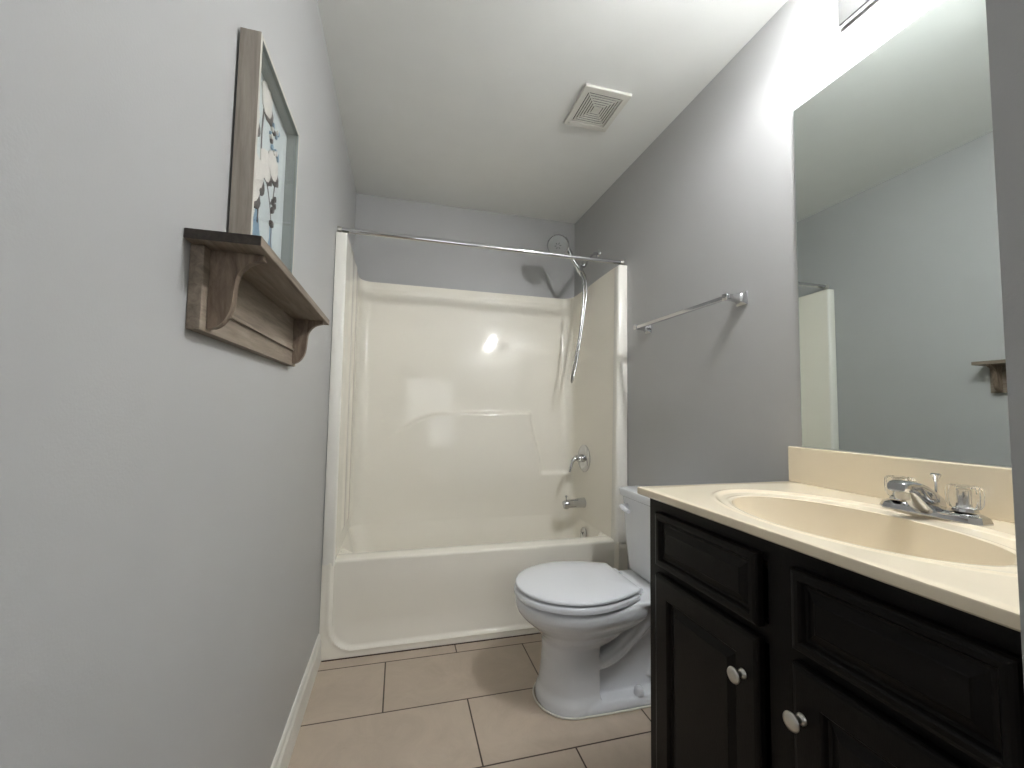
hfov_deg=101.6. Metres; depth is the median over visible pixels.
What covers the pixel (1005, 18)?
wall
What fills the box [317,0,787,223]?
ceiling
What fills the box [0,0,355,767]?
wall
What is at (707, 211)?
wall
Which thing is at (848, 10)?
vanity light
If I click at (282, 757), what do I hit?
baseboard
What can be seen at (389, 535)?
tub
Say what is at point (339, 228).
shower curtain rod
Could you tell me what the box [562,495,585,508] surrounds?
tub spout
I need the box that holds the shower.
[547,234,599,382]
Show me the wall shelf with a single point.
(241, 294)
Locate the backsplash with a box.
[788,446,1014,523]
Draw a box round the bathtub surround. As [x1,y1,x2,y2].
[319,232,627,661]
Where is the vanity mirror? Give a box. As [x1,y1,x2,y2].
[793,0,1011,466]
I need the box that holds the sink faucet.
[880,473,993,526]
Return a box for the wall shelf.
[184,228,329,366]
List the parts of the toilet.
seat, lid, bowl, lever arm, tank lid, tank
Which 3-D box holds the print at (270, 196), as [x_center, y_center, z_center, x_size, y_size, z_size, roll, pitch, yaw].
[-0.543,-0.435,0.917,0.014,0.428,0.293,2,-4,-15]
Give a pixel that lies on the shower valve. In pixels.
(583, 457)
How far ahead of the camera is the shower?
2.58 m
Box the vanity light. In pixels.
[838,0,874,27]
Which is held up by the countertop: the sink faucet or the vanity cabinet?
the sink faucet
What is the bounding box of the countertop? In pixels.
[637,446,1020,631]
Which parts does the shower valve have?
lever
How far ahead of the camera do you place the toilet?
1.57 m
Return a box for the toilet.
[514,485,651,719]
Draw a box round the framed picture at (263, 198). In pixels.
[228,27,299,273]
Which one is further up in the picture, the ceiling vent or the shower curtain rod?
the ceiling vent
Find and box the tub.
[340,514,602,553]
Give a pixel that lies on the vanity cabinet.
(802, 660)
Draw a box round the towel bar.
[633,290,747,333]
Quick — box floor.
[288,634,650,767]
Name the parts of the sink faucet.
knob handle, spout, lift rod, plate, knob handle, handle stem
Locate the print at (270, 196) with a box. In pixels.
[252,73,286,259]
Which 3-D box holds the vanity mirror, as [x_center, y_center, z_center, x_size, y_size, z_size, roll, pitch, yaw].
[0.998,-0.364,0.973,0.006,1.078,0.718,2,-4,-15]
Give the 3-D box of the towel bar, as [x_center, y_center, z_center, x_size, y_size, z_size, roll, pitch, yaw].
[0.732,-0.299,1.816,0.080,0.052,0.652,2,-4,-15]
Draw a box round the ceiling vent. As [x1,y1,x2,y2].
[564,83,631,131]
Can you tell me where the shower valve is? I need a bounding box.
[569,445,589,471]
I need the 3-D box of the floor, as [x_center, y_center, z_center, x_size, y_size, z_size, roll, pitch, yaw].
[0.227,1.198,0.739,1.720,0.060,4.338,2,-4,-15]
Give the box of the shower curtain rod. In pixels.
[337,226,623,264]
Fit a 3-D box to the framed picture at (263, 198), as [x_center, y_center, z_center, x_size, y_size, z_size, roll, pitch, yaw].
[-0.533,-0.435,0.920,0.036,0.446,0.311,2,-4,-15]
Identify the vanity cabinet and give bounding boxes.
[650,498,1023,767]
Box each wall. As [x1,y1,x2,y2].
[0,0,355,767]
[354,193,574,298]
[574,0,1011,569]
[986,0,1023,680]
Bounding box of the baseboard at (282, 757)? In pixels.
[270,634,320,767]
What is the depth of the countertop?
0.87 m
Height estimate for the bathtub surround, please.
1.930 m
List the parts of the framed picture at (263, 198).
frame, frame rail, frame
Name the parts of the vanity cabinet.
drawer, door, knob, knob, door, false drawer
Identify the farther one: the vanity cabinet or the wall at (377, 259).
the wall at (377, 259)

